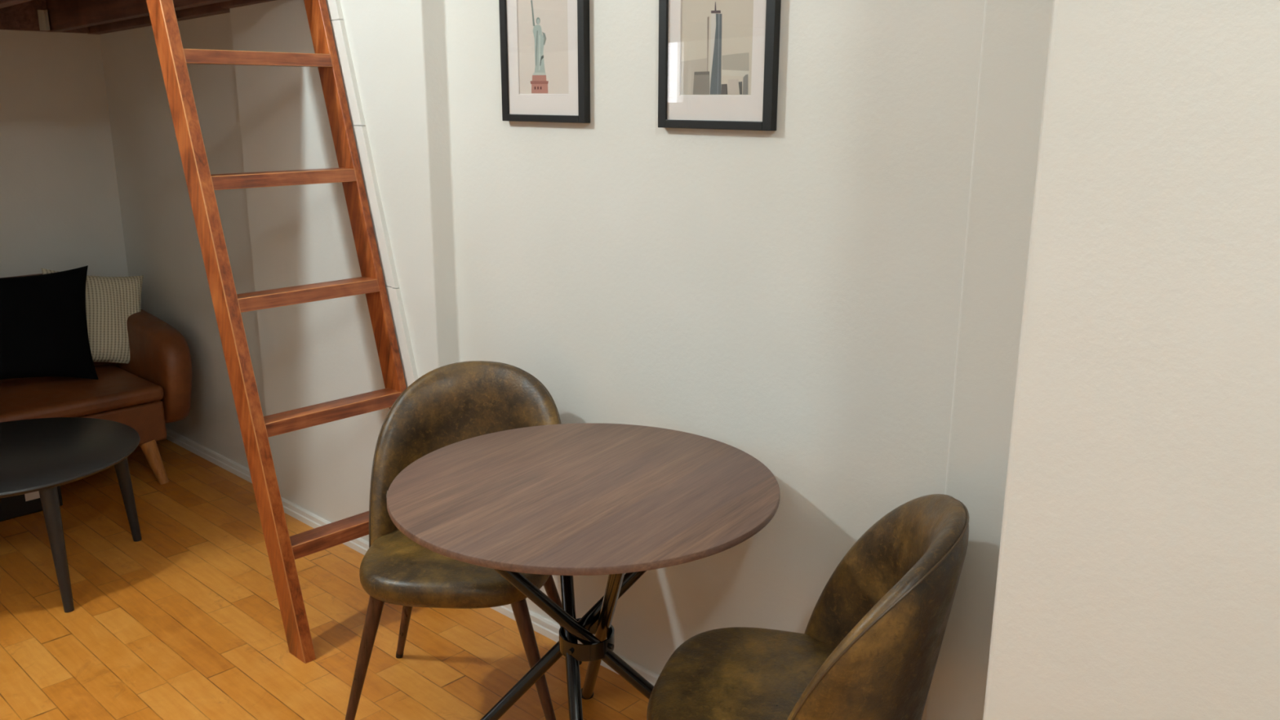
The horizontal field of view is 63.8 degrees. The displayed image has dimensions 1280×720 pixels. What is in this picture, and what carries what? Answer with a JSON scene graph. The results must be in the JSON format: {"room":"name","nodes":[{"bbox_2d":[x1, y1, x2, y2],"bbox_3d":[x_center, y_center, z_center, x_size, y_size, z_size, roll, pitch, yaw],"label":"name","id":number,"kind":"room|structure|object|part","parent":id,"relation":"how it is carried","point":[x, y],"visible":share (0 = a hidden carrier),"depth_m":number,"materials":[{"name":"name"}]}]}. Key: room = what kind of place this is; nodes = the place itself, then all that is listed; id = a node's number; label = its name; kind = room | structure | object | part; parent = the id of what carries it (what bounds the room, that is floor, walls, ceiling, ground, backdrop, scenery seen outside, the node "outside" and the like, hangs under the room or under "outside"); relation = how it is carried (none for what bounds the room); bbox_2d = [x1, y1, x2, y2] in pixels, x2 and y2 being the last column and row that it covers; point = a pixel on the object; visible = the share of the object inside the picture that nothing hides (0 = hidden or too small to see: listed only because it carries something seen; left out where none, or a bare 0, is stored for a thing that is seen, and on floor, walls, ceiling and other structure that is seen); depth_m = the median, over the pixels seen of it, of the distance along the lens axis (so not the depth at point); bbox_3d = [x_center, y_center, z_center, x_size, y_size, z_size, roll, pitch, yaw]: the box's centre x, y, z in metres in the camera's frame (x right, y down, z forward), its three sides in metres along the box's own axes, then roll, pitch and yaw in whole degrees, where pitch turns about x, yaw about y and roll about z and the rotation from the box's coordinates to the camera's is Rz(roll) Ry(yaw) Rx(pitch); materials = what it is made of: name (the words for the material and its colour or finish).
{"room":"studio apartment","nodes":[
{"label":"studio apartment","id":0,"kind":"room"},
{"bbox_2d":[0,29,128,277],"bbox_3d":[-4.007,-0.722,2.856,0.120,3.000,5.250,13,19,41],"label":"wall","id":1,"kind":"structure","parent":0,"point":[60,211],"depth_m":4.40,"materials":[{"name":"paint"}]},
{"bbox_2d":[0,0,275,34],"bbox_3d":[-2.539,-1.129,2.902,1.827,0.223,2.561,13,19,41],"label":"platform","id":2,"kind":"object","parent":1,"relation":"attached to","point":[78,16],"visible":0.9,"depth_m":4.02,"materials":[{"name":"brown wood"}]},
{"bbox_2d":[99,12,268,468],"bbox_3d":[-1.804,-1.053,4.189,1.432,3.000,0.238,13,19,41],"label":"wall","id":3,"kind":"structure","parent":0,"point":[162,241],"depth_m":4.25,"materials":[{"name":"paint"}]},
{"bbox_2d":[165,426,252,483],"bbox_3d":[-1.859,0.408,4.431,1.332,0.048,0.014,13,19,41],"label":"baseboard","id":4,"kind":"structure","parent":3,"relation":"attached to","point":[204,452],"depth_m":4.42,"materials":[{"name":"white paint"}]},
{"bbox_2d":[0,439,648,719],"bbox_3d":[-1.266,1.419,0.691,7.780,0.060,5.450,13,19,41],"label":"floor","id":5,"kind":"structure","parent":0,"point":[184,620],"depth_m":3.00,"materials":[{"name":"brown wood"}]},
{"bbox_2d":[0,485,62,521],"bbox_3d":[-2.574,0.512,3.805,0.386,0.150,0.670,13,19,41],"label":"storage box","id":6,"kind":"object","parent":5,"relation":"on","point":[11,507],"visible":0.27,"depth_m":3.83,"materials":[{"name":"black"}]},
{"bbox_2d":[0,417,142,613],"bbox_3d":[-2.014,0.501,3.314,0.772,0.421,0.772,13,19,41],"label":"coffee table","id":7,"kind":"object","parent":5,"relation":"on","point":[42,455],"visible":1,"depth_m":3.26,"materials":[{"name":"grey laminate"}]},
{"bbox_3d":[-1.754,0.567,3.097,0.068,0.401,0.048,13,19,41],"label":"leg","id":8,"kind":"part","parent":7,"relation":"part of","materials":[{"name":"black wood"}]},
{"bbox_3d":[-1.788,0.447,3.569,0.048,0.401,0.068,13,19,41],"label":"leg","id":9,"kind":"part","parent":7,"relation":"part of","materials":[{"name":"black wood"}]},
{"bbox_2d":[0,273,191,484],"bbox_3d":[-2.649,0.175,3.827,0.753,0.804,1.742,13,19,41],"label":"sofa","id":10,"kind":"object","parent":5,"relation":"on","point":[149,392],"visible":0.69,"depth_m":4.12,"materials":[{"name":"brown leather"}]},
{"bbox_2d":[0,265,98,379],"bbox_3d":[-2.390,-0.117,4.002,0.542,0.463,0.216,-12,19,-40],"label":"throw pillow","id":11,"kind":"object","parent":10,"relation":"on","point":[44,333],"visible":1,"depth_m":3.99,"materials":[{"name":"black fabric"}]},
{"bbox_3d":[-2.847,0.043,3.985,0.210,0.628,1.500,13,19,41],"label":"backrest","id":12,"kind":"part","parent":10,"relation":"part of","materials":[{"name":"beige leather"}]},
{"bbox_2d":[0,364,164,422],"bbox_3d":[-2.586,0.208,3.782,0.535,0.074,1.439,13,19,41],"label":"seat cushion","id":13,"kind":"object","parent":10,"relation":"on","point":[119,388],"depth_m":4.01,"materials":[{"name":"brown leather"}]},
{"bbox_2d":[40,267,143,364],"bbox_3d":[-2.276,-0.173,4.298,0.463,0.450,0.181,-13,20,-42],"label":"throw pillow","id":14,"kind":"object","parent":10,"relation":"on","point":[110,301],"visible":0.51,"depth_m":4.29,"materials":[{"name":"beige fabric"}]},
{"bbox_3d":[-2.098,0.014,4.386,0.696,0.440,0.138,13,19,42],"label":"arm","id":15,"kind":"part","parent":10,"relation":"part of","materials":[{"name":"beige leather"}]},
{"bbox_3d":[-1.961,0.411,4.159,0.102,0.187,0.061,0,14,1],"label":"leg","id":16,"kind":"part","parent":10,"relation":"part of","materials":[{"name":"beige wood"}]},
{"bbox_2d":[146,0,406,663],"bbox_3d":[-0.999,-0.308,2.976,0.676,2.160,0.498,13,19,41],"label":"ladder","id":17,"kind":"object","parent":5,"relation":"on","point":[282,549],"visible":0.8,"depth_m":2.86,"materials":[{"name":"brown wood"}]},
{"bbox_3d":[-1.157,-0.266,2.812,0.676,2.160,0.035,13,19,41],"label":"rail","id":18,"kind":"part","parent":17,"relation":"part of","materials":[{"name":"brown wood"}]},
{"bbox_3d":[-0.838,-0.350,3.144,0.676,2.160,0.024,13,19,41],"label":"rail","id":19,"kind":"part","parent":17,"relation":"part of","materials":[{"name":"brown wood"}]},
{"bbox_2d":[345,360,582,719],"bbox_3d":[-0.434,0.477,2.566,0.549,0.850,0.541,1,14,3],"label":"dining chair","id":20,"kind":"object","parent":5,"relation":"on","point":[449,404],"visible":0.49,"depth_m":2.58,"materials":[{"name":"brown leather"}]},
{"bbox_3d":[-0.654,0.726,2.434,0.133,0.407,0.037,-2,14,-8],"label":"leg","id":21,"kind":"part","parent":20,"relation":"part of","materials":[{"name":"brown wood"}]},
{"bbox_3d":[-0.620,0.639,2.776,0.036,0.409,0.166,-13,19,-41],"label":"leg","id":22,"kind":"part","parent":20,"relation":"part of","materials":[{"name":"brown wood"}]},
{"bbox_3d":[-0.436,0.473,2.531,0.460,0.073,0.475,1,14,3],"label":"seat","id":23,"kind":"part","parent":20,"relation":"part of","materials":[{"name":"brown leather"}]},
{"bbox_3d":[-0.425,0.251,2.633,0.491,0.444,0.299,1,14,3],"label":"backrest","id":24,"kind":"part","parent":20,"relation":"part of","materials":[{"name":"brown leather"}]},
{"bbox_3d":[-0.240,0.734,2.409,0.133,0.407,0.037,4,15,15],"label":"leg","id":25,"kind":"part","parent":20,"relation":"part of","materials":[{"name":"brown wood"}]},
{"bbox_3d":[-0.230,0.646,2.753,0.166,0.409,0.036,-11,18,-38],"label":"leg","id":26,"kind":"part","parent":20,"relation":"part of","materials":[{"name":"brown wood"}]},
{"bbox_2d":[386,422,779,719],"bbox_3d":[-0.115,0.617,2.221,0.800,0.753,0.800,13,19,41],"label":"bistro table","id":27,"kind":"object","parent":5,"relation":"on","point":[565,500],"visible":1,"depth_m":2.09,"materials":[{"name":"brown wood"}]},
{"bbox_3d":[-0.157,0.613,2.250,0.471,0.746,0.580,13,19,41],"label":"leg","id":28,"kind":"part","parent":27,"relation":"part of","materials":[{"name":"black metal"}]},
{"bbox_3d":[-0.144,0.631,2.181,0.028,0.746,0.733,-2,14,-8],"label":"leg","id":29,"kind":"part","parent":27,"relation":"part of","materials":[{"name":"black metal"}]},
{"bbox_3d":[-0.073,0.628,2.194,0.471,0.746,0.580,13,19,41],"label":"leg","id":30,"kind":"part","parent":27,"relation":"part of","materials":[{"name":"black metal"}]},
{"bbox_3d":[-0.086,0.610,2.263,0.028,0.746,0.733,-2,14,-8],"label":"leg","id":31,"kind":"part","parent":27,"relation":"part of","materials":[{"name":"black metal"}]},
{"bbox_2d":[646,493,968,719],"bbox_3d":[0.294,0.648,1.905,0.541,0.850,0.549,4,15,16],"label":"dining chair","id":32,"kind":"object","parent":5,"relation":"on","point":[869,646],"visible":1,"depth_m":1.83,"materials":[{"name":"brown leather"}]},
{"bbox_3d":[0.263,0.634,1.911,0.475,0.073,0.460,4,15,16],"label":"seat","id":33,"kind":"part","parent":32,"relation":"part of","materials":[{"name":"brown leather"}]},
{"bbox_3d":[0.411,0.461,1.822,0.299,0.444,0.491,4,15,16],"label":"backrest","id":34,"kind":"part","parent":32,"relation":"part of","materials":[{"name":"brown leather"}]},
{"bbox_2d":[229,0,1053,719],"bbox_3d":[-0.150,-0.656,2.656,3.148,3.000,0.300,13,19,41],"label":"wall","id":35,"kind":"structure","parent":0,"point":[832,297],"depth_m":2.37,"materials":[{"name":"paint"}]},
{"bbox_2d":[280,497,368,555],"bbox_3d":[-1.009,0.627,3.583,1.130,0.048,0.014,13,19,41],"label":"baseboard","id":36,"kind":"structure","parent":35,"relation":"attached to","point":[360,545],"depth_m":3.74,"materials":[{"name":"white paint"}]},
{"bbox_2d":[325,0,417,387],"bbox_3d":[-0.801,-0.440,3.114,0.689,2.250,0.014,13,19,41],"label":"trim","id":37,"kind":"structure","parent":35,"relation":"attached to","point":[334,6],"depth_m":3.10,"materials":[{"name":"white paint"}]},
{"bbox_2d":[498,0,590,123],"bbox_3d":[-0.241,-0.814,2.559,0.312,0.432,0.020,13,19,41],"label":"picture frame","id":38,"kind":"object","parent":35,"relation":"attached to","point":[545,55],"visible":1,"depth_m":2.57,"materials":[{"name":"black paint"}]},
{"bbox_2d":[517,0,568,93],"bbox_3d":[-0.242,-0.814,2.559,0.205,0.314,0.001,13,19,41],"label":"print","id":39,"kind":"object","parent":38,"relation":"attached to","point":[543,25],"depth_m":2.57,"materials":[{"name":"beige paper"}]},
{"bbox_2d":[489,604,659,685],"bbox_3d":[0.025,0.850,2.727,1.590,0.048,0.014,13,19,41],"label":"baseboard","id":40,"kind":"structure","parent":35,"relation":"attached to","point":[542,625],"depth_m":2.98,"materials":[{"name":"white paint"}]},
{"bbox_2d":[657,0,781,130],"bbox_3d":[0.164,-0.715,2.195,0.317,0.434,0.020,13,19,41],"label":"picture frame","id":41,"kind":"object","parent":35,"relation":"attached to","point":[718,64],"visible":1,"depth_m":2.21,"materials":[{"name":"black paint"}]},
{"bbox_2d":[680,0,753,95],"bbox_3d":[0.163,-0.715,2.195,0.216,0.310,0.001,13,19,41],"label":"print","id":42,"kind":"object","parent":41,"relation":"attached to","point":[717,36],"depth_m":2.20,"materials":[{"name":"beige paper"}]},
{"bbox_2d":[982,0,1279,719],"bbox_3d":[1.869,-0.084,0.438,3.071,3.000,0.900,13,19,41],"label":"wall","id":43,"kind":"structure","parent":0,"point":[1138,576],"depth_m":1.10,"materials":[{"name":"paint"}]}
]}

